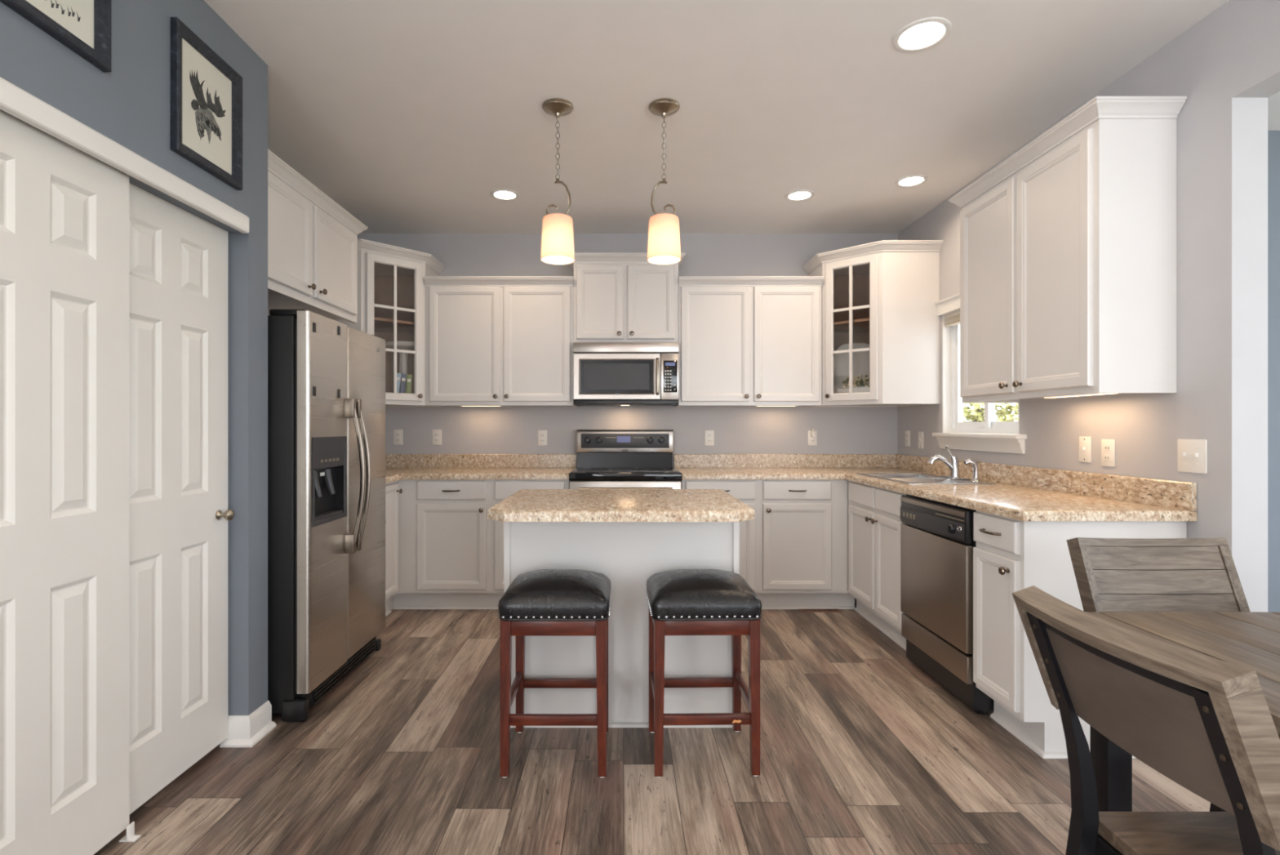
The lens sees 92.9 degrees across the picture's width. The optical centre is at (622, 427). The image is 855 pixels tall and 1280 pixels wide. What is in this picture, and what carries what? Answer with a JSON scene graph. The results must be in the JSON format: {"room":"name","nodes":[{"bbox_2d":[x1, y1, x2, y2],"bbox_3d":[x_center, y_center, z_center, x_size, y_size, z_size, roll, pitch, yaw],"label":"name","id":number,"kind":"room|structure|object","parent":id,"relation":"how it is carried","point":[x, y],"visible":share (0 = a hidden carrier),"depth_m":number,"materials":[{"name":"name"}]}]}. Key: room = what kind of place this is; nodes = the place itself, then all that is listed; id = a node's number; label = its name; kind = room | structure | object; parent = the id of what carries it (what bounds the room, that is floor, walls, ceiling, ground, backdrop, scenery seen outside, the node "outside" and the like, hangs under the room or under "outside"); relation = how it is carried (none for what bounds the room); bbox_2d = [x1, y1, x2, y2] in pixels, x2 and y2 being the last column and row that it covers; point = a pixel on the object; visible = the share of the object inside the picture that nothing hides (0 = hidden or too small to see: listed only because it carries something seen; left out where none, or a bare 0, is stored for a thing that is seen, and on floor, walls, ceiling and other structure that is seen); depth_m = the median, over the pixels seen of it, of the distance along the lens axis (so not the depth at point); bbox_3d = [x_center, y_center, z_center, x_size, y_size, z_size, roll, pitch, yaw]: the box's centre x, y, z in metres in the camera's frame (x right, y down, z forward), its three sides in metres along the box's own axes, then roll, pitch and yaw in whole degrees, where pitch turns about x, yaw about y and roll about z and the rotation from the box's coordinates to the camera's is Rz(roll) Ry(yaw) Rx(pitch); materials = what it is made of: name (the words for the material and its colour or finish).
{"room":"kitchen","nodes":[
{"label":"kitchen","id":0,"kind":"room"},
{"bbox_2d":[0,0,267,715],"bbox_3d":[-1.483,-0.128,-0.368,0.094,2.675,5.663,0,0,0],"label":"wall","id":1,"kind":"structure","parent":0,"point":[130,104],"depth_m":2.33,"materials":[{"name":"paint"}]},
{"bbox_2d":[0,0,111,72],"bbox_3d":[-1.423,-1.192,1.502,0.025,0.420,0.359,0,0,0],"label":"framed print","id":2,"kind":"object","parent":1,"relation":"attached to","point":[84,27],"visible":1,"depth_m":1.59,"materials":[{"name":"beige paper"}]},
{"bbox_2d":[0,110,129,854],"bbox_3d":[-1.479,0.207,1.509,0.034,1.945,0.588,0,0,0],"label":"door","id":3,"kind":"structure","parent":1,"relation":"in","point":[64,212],"depth_m":1.59,"materials":[{"name":"white paint"}]},
{"bbox_2d":[0,76,248,233],"bbox_3d":[-1.424,-0.768,1.660,0.024,0.068,1.280,0,0,0],"label":"trim","id":4,"kind":"structure","parent":1,"relation":"attached to","point":[15,101],"depth_m":1.68,"materials":[{"name":"white paint"}]},
{"bbox_2d":[129,183,234,813],"bbox_3d":[-1.494,0.207,2.033,0.087,1.945,0.570,0,0,0],"label":"door","id":5,"kind":"structure","parent":1,"relation":"in","point":[180,514],"depth_m":2.04,"materials":[{"name":"white paint"}]},
{"bbox_2d":[170,17,242,190],"bbox_3d":[-1.423,-1.092,2.096,0.025,0.420,0.332,0,0,0],"label":"framed print","id":6,"kind":"object","parent":1,"relation":"attached to","point":[206,92],"visible":1,"depth_m":2.08,"materials":[{"name":"beige paper"}]},
{"bbox_2d":[219,700,275,746],"bbox_3d":[-1.463,1.157,2.382,0.122,0.105,0.162,0,0,0],"label":"baseboard","id":7,"kind":"structure","parent":1,"relation":"attached to","point":[244,731],"depth_m":2.33,"materials":[{"name":"white paint"}]},
{"bbox_2d":[267,149,367,323],"bbox_3d":[-1.798,-0.919,3.080,0.521,0.588,1.211,0,0,0],"label":"upper cabinet","id":8,"kind":"object","parent":1,"relation":"attached to","point":[313,239],"visible":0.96,"depth_m":3.06,"materials":[{"name":"white paint"}]},
{"bbox_2d":[356,233,897,586],"bbox_3d":[0.010,-0.128,4.660,4.380,2.675,0.120,0,0,0],"label":"wall","id":9,"kind":"structure","parent":0,"point":[504,429],"depth_m":4.60,"materials":[{"name":"paint"}]},
{"bbox_2d":[334,238,445,406],"bbox_3d":[-1.698,-0.684,4.253,0.719,1.058,0.689,0,0,0],"label":"upper cabinet","id":10,"kind":"object","parent":9,"relation":"attached to","point":[391,285],"visible":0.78,"depth_m":4.22,"materials":[{"name":"white paint"}]},
{"bbox_2d":[373,316,413,332],"bbox_3d":[-1.721,-0.724,4.277,0.633,0.018,0.605,0,0,0],"label":"shelf","id":11,"kind":"object","parent":10,"relation":"attached to","point":[380,325],"depth_m":4.26,"materials":[{"name":"brown wood"}]},
{"bbox_2d":[396,372,400,392],"bbox_3d":[-1.566,-0.280,4.228,0.050,0.192,0.120,0,0,-20],"label":"book","id":12,"kind":"object","parent":10,"relation":"in","point":[398,375],"visible":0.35,"depth_m":4.17,"materials":[{"name":"paper"}]},
{"bbox_2d":[385,341,413,393],"bbox_3d":[-1.585,-0.396,4.405,0.292,0.420,0.292,0,0,0],"label":"pedestal stand","id":13,"kind":"object","parent":10,"relation":"on","point":[406,345],"visible":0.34,"depth_m":4.38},
{"bbox_2d":[400,373,406,393],"bbox_3d":[-1.532,-0.278,4.243,0.046,0.187,0.120,0,0,-20],"label":"book","id":14,"kind":"object","parent":10,"relation":"in","point":[403,378],"visible":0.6,"depth_m":4.19,"materials":[{"name":"paper"}]},
{"bbox_2d":[405,374,412,393],"bbox_3d":[-1.498,-0.275,4.259,0.042,0.181,0.120,0,0,-20],"label":"book","id":15,"kind":"object","parent":10,"relation":"in","point":[408,388],"visible":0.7,"depth_m":4.20,"materials":[{"name":"green paper"}]},
{"bbox_2d":[393,429,403,444],"bbox_3d":[-1.695,0.073,4.596,0.070,0.115,0.008,0,0,0],"label":"wall outlet","id":16,"kind":"object","parent":9,"relation":"attached to","point":[397,433],"visible":1,"depth_m":4.59,"materials":[{"name":"beige plastic"}]},
{"bbox_2d":[432,429,441,444],"bbox_3d":[-1.402,0.073,4.596,0.070,0.115,0.008,0,0,0],"label":"wall outlet","id":17,"kind":"object","parent":9,"relation":"attached to","point":[437,433],"visible":1,"depth_m":4.59,"materials":[{"name":"beige plastic"}]},
{"bbox_2d":[385,453,576,467],"bbox_3d":[-1.204,0.251,3.971,1.708,0.101,1.253,0,0,0],"label":"backsplash","id":18,"kind":"structure","parent":9,"relation":"attached to","point":[392,460],"depth_m":4.58,"materials":[{"name":"stone"}]},
{"bbox_2d":[423,275,577,406],"bbox_3d":[-0.864,-0.603,4.409,1.037,0.895,0.383,0,0,0],"label":"upper cabinet","id":19,"kind":"object","parent":9,"relation":"attached to","point":[491,340],"visible":1,"depth_m":4.26,"materials":[{"name":"white paint"}]},
{"bbox_2d":[461,405,502,406],"bbox_3d":[-1.040,-0.161,4.470,0.300,0.012,0.070,0,0,0],"label":"light","id":20,"kind":"object","parent":19,"relation":"attached to","point":[461,406],"visible":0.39,"depth_m":4.46,"materials":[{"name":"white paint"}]},
{"bbox_2d":[537,430,546,445],"bbox_3d":[-0.604,0.079,4.596,0.070,0.115,0.008,0,0,0],"label":"wall outlet","id":21,"kind":"object","parent":9,"relation":"attached to","point":[542,434],"visible":1,"depth_m":4.59,"materials":[{"name":"beige plastic"}]},
{"bbox_2d":[569,253,685,342],"bbox_3d":[0.025,-0.903,4.409,0.828,0.620,0.383,0,0,0],"label":"upper cabinet","id":22,"kind":"object","parent":9,"relation":"attached to","point":[619,297],"visible":0.97,"depth_m":4.26,"materials":[{"name":"white paint"}]},
{"bbox_2d":[573,342,679,405],"bbox_3d":[0.025,-0.373,4.376,0.730,0.430,0.444,0,0,0],"label":"microwave","id":23,"kind":"object","parent":22,"relation":"attached to","point":[605,373],"visible":1,"depth_m":4.19,"materials":[{"name":"silver metal"}]},
{"bbox_2d":[704,430,714,445],"bbox_3d":[0.658,0.079,4.596,0.070,0.115,0.008,0,0,0],"label":"wall outlet","id":24,"kind":"object","parent":9,"relation":"attached to","point":[708,434],"visible":1,"depth_m":4.59,"materials":[{"name":"beige plastic"}]},
{"bbox_2d":[674,275,823,406],"bbox_3d":[0.897,-0.603,4.409,1.005,0.895,0.383,0,0,0],"label":"upper cabinet","id":25,"kind":"object","parent":9,"relation":"attached to","point":[744,340],"visible":0.99,"depth_m":4.26,"materials":[{"name":"white paint"}]},
{"bbox_2d":[755,405,795,406],"bbox_3d":[1.130,-0.161,4.470,0.300,0.012,0.070,0,0,0],"label":"light","id":26,"kind":"object","parent":25,"relation":"attached to","point":[755,406],"visible":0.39,"depth_m":4.46,"materials":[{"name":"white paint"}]},
{"bbox_2d":[808,430,817,445],"bbox_3d":[1.437,0.079,4.596,0.070,0.115,0.008,0,0,0],"label":"wall outlet","id":27,"kind":"object","parent":9,"relation":"attached to","point":[812,441],"visible":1,"depth_m":4.59,"materials":[{"name":"beige plastic"}]},
{"bbox_2d":[810,428,815,436],"bbox_3d":[1.437,0.039,4.580,0.030,0.062,0.021,0,0,0],"label":"night light","id":28,"kind":"object","parent":27,"relation":"attached to","point":[813,432],"visible":1,"depth_m":4.57,"materials":[{"name":"beige plastic"}]},
{"bbox_2d":[802,240,943,406],"bbox_3d":[1.720,-0.684,4.269,0.721,1.058,0.658,0,0,0],"label":"upper cabinet","id":29,"kind":"object","parent":9,"relation":"attached to","point":[882,295],"visible":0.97,"depth_m":3.99,"materials":[{"name":"white paint"}]},
{"bbox_2d":[833,342,869,393],"bbox_3d":[1.677,-0.396,4.400,0.336,0.436,0.083,0,0,26],"label":"serving platter","id":30,"kind":"object","parent":29,"relation":"on","point":[860,360],"visible":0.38,"depth_m":4.42,"materials":[{"name":"white ceramic"}]},
{"bbox_2d":[833,317,869,332],"bbox_3d":[1.742,-0.724,4.292,0.634,0.018,0.575,0,0,0],"label":"shelf","id":31,"kind":"object","parent":29,"relation":"attached to","point":[862,325],"depth_m":4.30,"materials":[{"name":"brown wood"}]},
{"bbox_2d":[836,373,869,393],"bbox_3d":[1.625,-0.276,4.228,0.240,0.181,0.100,0,0,45],"label":"flower planter","id":32,"kind":"object","parent":29,"relation":"on","point":[845,388],"visible":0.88,"depth_m":4.20,"materials":[{"name":"white ceramic"}]},
{"bbox_2d":[93,586,1210,854],"bbox_3d":[1.250,1.240,0.760,6.900,0.060,7.920,0,0,0],"label":"floor","id":33,"kind":"structure","parent":0,"point":[863,751],"depth_m":2.11,"materials":[{"name":"wood"}]},
{"bbox_2d":[119,821,141,841],"bbox_3d":[-1.448,1.188,1.788,0.045,0.045,0.025,0,0,0],"label":"guide","id":34,"kind":"object","parent":33,"relation":"on","point":[130,836],"visible":1,"depth_m":1.78,"materials":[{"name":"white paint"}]},
{"bbox_2d":[267,309,385,721],"bbox_3d":[-1.614,0.360,2.906,0.832,1.700,0.837,0,0,0],"label":"refrigerator","id":35,"kind":"object","parent":33,"relation":"on","point":[326,376],"visible":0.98,"depth_m":2.60,"materials":[{"name":"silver metal"}]},
{"bbox_2d":[385,480,402,616],"bbox_3d":[-1.740,0.775,3.665,0.636,0.870,0.640,0,0,0],"label":"base cabinet","id":36,"kind":"object","parent":33,"relation":"on","point":[392,490],"visible":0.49,"depth_m":3.87,"materials":[{"name":"white paint"}]},
{"bbox_2d":[388,479,570,610],"bbox_3d":[-1.204,0.775,4.266,1.708,0.870,0.663,0,0,0],"label":"base cabinet","id":37,"kind":"object","parent":33,"relation":"on","point":[451,554],"visible":0.52,"depth_m":3.98,"materials":[{"name":"white paint"}]},
{"bbox_2d":[385,453,576,483],"bbox_3d":[-1.204,0.270,3.971,1.709,0.138,1.253,0,0,0],"label":"countertop","id":38,"kind":"structure","parent":37,"relation":"on","point":[397,466],"depth_m":4.58,"materials":[{"name":"stone"}]},
{"bbox_2d":[497,568,611,777],"bbox_3d":[-0.239,0.874,2.265,0.393,0.673,0.363,0,0,0],"label":"bar stool","id":39,"kind":"object","parent":33,"relation":"on","point":[543,602],"visible":1,"depth_m":2.10,"materials":[{"name":"black leather"}]},
{"bbox_2d":[497,568,611,618],"bbox_3d":[-0.239,0.601,2.265,0.390,0.127,0.360,0,0,0],"label":"seat cushion","id":40,"kind":"object","parent":39,"relation":"on","point":[543,593],"depth_m":2.11,"materials":[{"name":"black leather"}]},
{"bbox_2d":[503,521,739,727],"bbox_3d":[-0.003,0.775,2.724,0.966,0.870,0.543,0,0,0],"label":"kitchen island","id":41,"kind":"object","parent":33,"relation":"on","point":[628,553],"visible":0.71,"depth_m":2.47,"materials":[{"name":"white paint"}]},
{"bbox_2d":[487,488,754,521],"bbox_3d":[-0.005,0.320,2.580,0.994,0.039,0.790,0,0,0],"label":"island countertop","id":42,"kind":"structure","parent":41,"relation":"on","point":[524,504],"depth_m":2.33,"materials":[{"name":"stone"}]},
{"bbox_2d":[568,429,682,488],"bbox_3d":[0.020,0.614,4.230,0.734,1.193,0.716,0,0,0],"label":"range","id":43,"kind":"object","parent":33,"relation":"on","point":[608,459],"visible":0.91,"depth_m":4.49,"materials":[{"name":"black metal"}]},
{"bbox_2d":[569,480,681,488],"bbox_3d":[0.020,0.762,4.229,0.724,0.895,0.713,0,0,0],"label":"oven","id":44,"kind":"object","parent":43,"relation":"in","point":[574,484],"depth_m":3.93,"materials":[{"name":"silver metal"}]},
{"bbox_2d":[568,466,682,479],"bbox_3d":[0.020,0.318,4.213,0.734,0.049,0.575,0,0,0],"label":"cooktop","id":45,"kind":"object","parent":43,"relation":"in","point":[578,473],"depth_m":3.93,"materials":[{"name":"black glass"}]},
{"bbox_2d":[644,568,763,777],"bbox_3d":[0.291,0.874,2.270,0.393,0.673,0.363,0,0,-1],"label":"bar stool","id":46,"kind":"object","parent":33,"relation":"on","point":[682,602],"visible":1,"depth_m":2.11,"materials":[{"name":"black leather"}]},
{"bbox_2d":[646,568,761,617],"bbox_3d":[0.291,0.601,2.270,0.390,0.127,0.360,0,0,-1],"label":"seat cushion","id":47,"kind":"object","parent":46,"relation":"on","point":[676,593],"depth_m":2.11,"materials":[{"name":"black leather"}]},
{"bbox_2d":[680,479,854,608],"bbox_3d":[0.972,0.775,4.266,1.163,0.870,0.663,0,0,0],"label":"base cabinet","id":48,"kind":"object","parent":33,"relation":"on","point":[793,550],"visible":0.6,"depth_m":3.98,"materials":[{"name":"white paint"}]},
{"bbox_2d":[674,453,1197,520],"bbox_3d":[1.234,0.270,3.399,1.691,0.138,2.398,0,0,0],"label":"countertop","id":49,"kind":"structure","parent":48,"relation":"on","point":[1022,493],"depth_m":2.89,"materials":[{"name":"stone"}]},
{"bbox_2d":[856,472,996,484],"bbox_3d":[1.748,0.384,3.580,0.462,0.176,0.726,0,0,0],"label":"sink","id":50,"kind":"object","parent":49,"relation":"in","point":[904,477],"visible":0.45,"depth_m":3.55,"materials":[{"name":"metal"}]},
{"bbox_2d":[964,457,981,481],"bbox_3d":[1.926,0.233,3.345,0.086,0.127,0.048,0,0,0],"label":"sprayer","id":51,"kind":"object","parent":50,"relation":"on","point":[975,468],"visible":1,"depth_m":3.33,"materials":[{"name":"silver metal"}]},
{"bbox_2d":[927,444,970,479],"bbox_3d":[1.885,0.201,3.555,0.173,0.191,0.240,0,0,0],"label":"kitchen faucet","id":52,"kind":"object","parent":49,"relation":"on","point":[953,465],"visible":1,"depth_m":3.55,"materials":[{"name":"silver metal"}]},
{"bbox_2d":[798,608,842,612],"bbox_3d":[1.305,1.207,4.015,0.270,0.006,0.060,0,0,0],"label":"floor vent","id":53,"kind":"object","parent":33,"relation":"in","point":[800,610],"visible":1,"depth_m":4.00,"materials":[{"name":"brown metal"}]},
{"bbox_2d":[848,480,906,649],"bbox_3d":[1.754,0.775,3.606,0.653,0.870,0.868,0,0,0],"label":"base cabinet","id":54,"kind":"object","parent":33,"relation":"on","point":[874,521],"visible":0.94,"depth_m":3.54,"materials":[{"name":"white paint"}]},
{"bbox_2d":[900,493,994,714],"bbox_3d":[1.726,0.778,2.858,0.608,0.864,0.611,0,0,0],"label":"dishwasher","id":55,"kind":"object","parent":33,"relation":"on","point":[937,543],"visible":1,"depth_m":2.77,"materials":[{"name":"silver metal"}]},
{"bbox_2d":[973,510,1186,758],"bbox_3d":[1.752,0.775,2.385,0.654,0.870,0.321,0,0,0],"label":"base cabinet","id":56,"kind":"object","parent":33,"relation":"on","point":[1011,555],"visible":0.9,"depth_m":2.26,"materials":[{"name":"white paint"}]},
{"bbox_2d":[1012,585,1279,854],"bbox_3d":[1.031,0.762,0.990,0.558,0.900,0.420,0,0,0],"label":"dining chair","id":57,"kind":"object","parent":33,"relation":"on","point":[1205,723],"visible":1,"depth_m":0.95,"materials":[{"name":"brown wood"}]},
{"bbox_2d":[1066,537,1250,811],"bbox_3d":[1.500,0.762,1.504,0.420,0.900,0.558,0,0,0],"label":"dining chair","id":58,"kind":"object","parent":33,"relation":"on","point":[1155,575],"visible":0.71,"depth_m":1.70,"materials":[{"name":"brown wood"}]},
{"bbox_2d":[1085,611,1279,811],"bbox_3d":[1.508,0.829,0.715,0.983,0.762,1.530,0,0,0],"label":"dining table","id":59,"kind":"object","parent":33,"relation":"on","point":[1247,639],"visible":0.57,"depth_m":1.38,"materials":[{"name":"brown wood"}]},
{"bbox_2d":[204,0,1279,233],"bbox_3d":[1.250,-1.515,0.760,6.900,0.100,7.920,0,0,0],"label":"ceiling","id":60,"kind":"structure","parent":0,"point":[408,115],"depth_m":2.69,"materials":[{"name":"paint"}]},
{"bbox_2d":[490,189,519,200],"bbox_3d":[-0.740,-1.462,3.830,0.180,0.006,0.180,0,0,0],"label":"recessed light","id":61,"kind":"object","parent":60,"relation":"in","point":[500,194],"visible":1,"depth_m":3.83,"materials":[{"name":"white paint"}]},
{"bbox_2d":[540,97,574,264],"bbox_3d":[-0.295,-1.114,2.775,0.154,0.702,0.154,0,0,0],"label":"pendant light","id":62,"kind":"object","parent":60,"relation":"hanging from","point":[557,237],"visible":1,"depth_m":2.73,"materials":[{"name":"white glass"}]},
{"bbox_2d":[647,97,680,264],"bbox_3d":[0.190,-1.114,2.775,0.154,0.702,0.154,0,0,0],"label":"pendant light","id":63,"kind":"object","parent":60,"relation":"hanging from","point":[664,233],"visible":1,"depth_m":2.73,"materials":[{"name":"white glass"}]},
{"bbox_2d":[785,190,814,201],"bbox_3d":[1.120,-1.462,3.840,0.180,0.006,0.180,0,0,0],"label":"recessed light","id":64,"kind":"object","parent":60,"relation":"in","point":[797,195],"visible":1,"depth_m":3.84,"materials":[{"name":"white paint"}]},
{"bbox_2d":[894,174,928,187],"bbox_3d":[1.717,-1.462,3.615,0.180,0.006,0.180,0,0,0],"label":"recessed light","id":65,"kind":"object","parent":60,"relation":"in","point":[913,180],"visible":1,"depth_m":3.61,"materials":[{"name":"white paint"}]},
{"bbox_2d":[892,17,951,52],"bbox_3d":[1.118,-1.462,2.272,0.200,0.006,0.200,0,0,0],"label":"recessed light","id":66,"kind":"object","parent":60,"relation":"in","point":[922,34],"visible":1,"depth_m":2.27,"materials":[{"name":"white paint"}]},
{"bbox_2d":[897,0,1279,611],"bbox_3d":[2.143,-0.128,0.770,0.123,2.675,7.660,0,0,0],"label":"wall","id":67,"kind":"structure","parent":0,"point":[1226,65],"depth_m":2.17,"materials":[{"name":"paint"}]},
{"bbox_2d":[905,430,910,446],"bbox_3d":[2.078,0.080,4.430,0.008,0.115,0.070,0,0,0],"label":"wall outlet","id":68,"kind":"object","parent":67,"relation":"attached to","point":[907,432],"visible":1,"depth_m":4.42,"materials":[{"name":"beige plastic"}]},
{"bbox_2d":[918,431,923,448],"bbox_3d":[2.073,0.088,4.235,0.016,0.115,0.070,0,0,0],"label":"light switch","id":69,"kind":"object","parent":67,"relation":"attached to","point":[920,433],"visible":1,"depth_m":4.23,"materials":[{"name":"beige plastic"}]},
{"bbox_2d":[934,293,959,315],"bbox_3d":[2.064,-0.775,3.610,0.036,0.088,0.750,0,0,0],"label":"trim","id":70,"kind":"structure","parent":67,"relation":"attached to","point":[951,304],"depth_m":3.84,"materials":[{"name":"white paint"}]},
{"bbox_2d":[932,308,1026,453],"bbox_3d":[2.115,-0.300,3.558,0.175,0.871,0.855,0,0,0],"label":"window","id":71,"kind":"structure","parent":67,"relation":"in","point":[988,435],"depth_m":3.78,"materials":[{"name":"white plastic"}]},
{"bbox_2d":[944,310,959,327],"bbox_3d":[2.108,-0.689,3.572,0.040,0.078,0.745,0,0,0],"label":"window blind","id":72,"kind":"object","parent":71,"relation":"attached to","point":[952,319],"visible":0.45,"depth_m":3.85,"materials":[{"name":"beige fabric"}]},
{"bbox_2d":[948,96,1186,402],"bbox_3d":[1.909,-0.674,2.744,0.344,1.088,1.014,0,0,0],"label":"upper cabinet","id":73,"kind":"object","parent":67,"relation":"attached to","point":[1068,244],"visible":1,"depth_m":2.38,"materials":[{"name":"white paint"}]},
{"bbox_2d":[1043,392,1122,397],"bbox_3d":[1.965,-0.141,2.620,0.070,0.012,0.400,0,0,0],"label":"light","id":74,"kind":"object","parent":73,"relation":"attached to","point":[1100,393],"visible":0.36,"depth_m":2.57,"materials":[{"name":"white paint"}]},
{"bbox_2d":[1079,435,1091,462],"bbox_3d":[2.073,0.098,2.732,0.016,0.115,0.070,0,0,0],"label":"light switch","id":75,"kind":"object","parent":67,"relation":"attached to","point":[1085,442],"visible":1,"depth_m":2.73,"materials":[{"name":"beige plastic"}]},
{"bbox_2d":[1101,439,1115,466],"bbox_3d":[2.078,0.108,2.602,0.008,0.115,0.070,0,0,0],"label":"wall outlet","id":76,"kind":"object","parent":67,"relation":"attached to","point":[1108,446],"visible":1,"depth_m":2.60,"materials":[{"name":"beige plastic"}]},
{"bbox_2d":[1104,444,1110,450],"bbox_3d":[2.075,0.087,2.602,0.002,0.026,0.032,0,0,0],"label":"receptacle","id":77,"kind":"object","parent":76,"relation":"attached to","point":[1107,447],"depth_m":2.60,"materials":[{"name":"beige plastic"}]},
{"bbox_2d":[1104,454,1110,460],"bbox_3d":[2.075,0.129,2.602,0.002,0.026,0.032,0,0,0],"label":"receptacle","id":78,"kind":"object","parent":76,"relation":"attached to","point":[1107,457],"depth_m":2.60,"materials":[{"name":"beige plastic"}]},
{"bbox_2d":[1177,439,1207,473],"bbox_3d":[2.073,0.104,2.219,0.016,0.122,0.112,0,0,0],"label":"light switch","id":79,"kind":"object","parent":67,"relation":"attached to","point":[1192,454],"visible":1,"depth_m":2.21,"materials":[{"name":"beige plastic"}]},
{"bbox_2d":[1267,130,1279,612],"bbox_3d":[3.453,-0.128,3.060,2.495,2.675,0.120,0,0,0],"label":"wall","id":80,"kind":"structure","parent":0,"point":[1273,136],"depth_m":3.00,"materials":[{"name":"paint"}]},
{"label":"outside","id":81,"kind":"structure","parent":0,"visible":0},
{"bbox_3d":[22.375,1.735,14.000,35.250,0.150,52.000,0,0,0],"label":"ground","id":82,"kind":"structure","parent":81,"visible":0},
{"bbox_2d":[963,402,1018,422],"bbox_3d":[7.601,-0.159,12.985,3.501,3.638,3.536,0,0,0],"label":"tree","id":83,"kind":"object","parent":82,"relation":"on","point":[976,415],"visible":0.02,"depth_m":11.77,"materials":[{"name":"green plant"}]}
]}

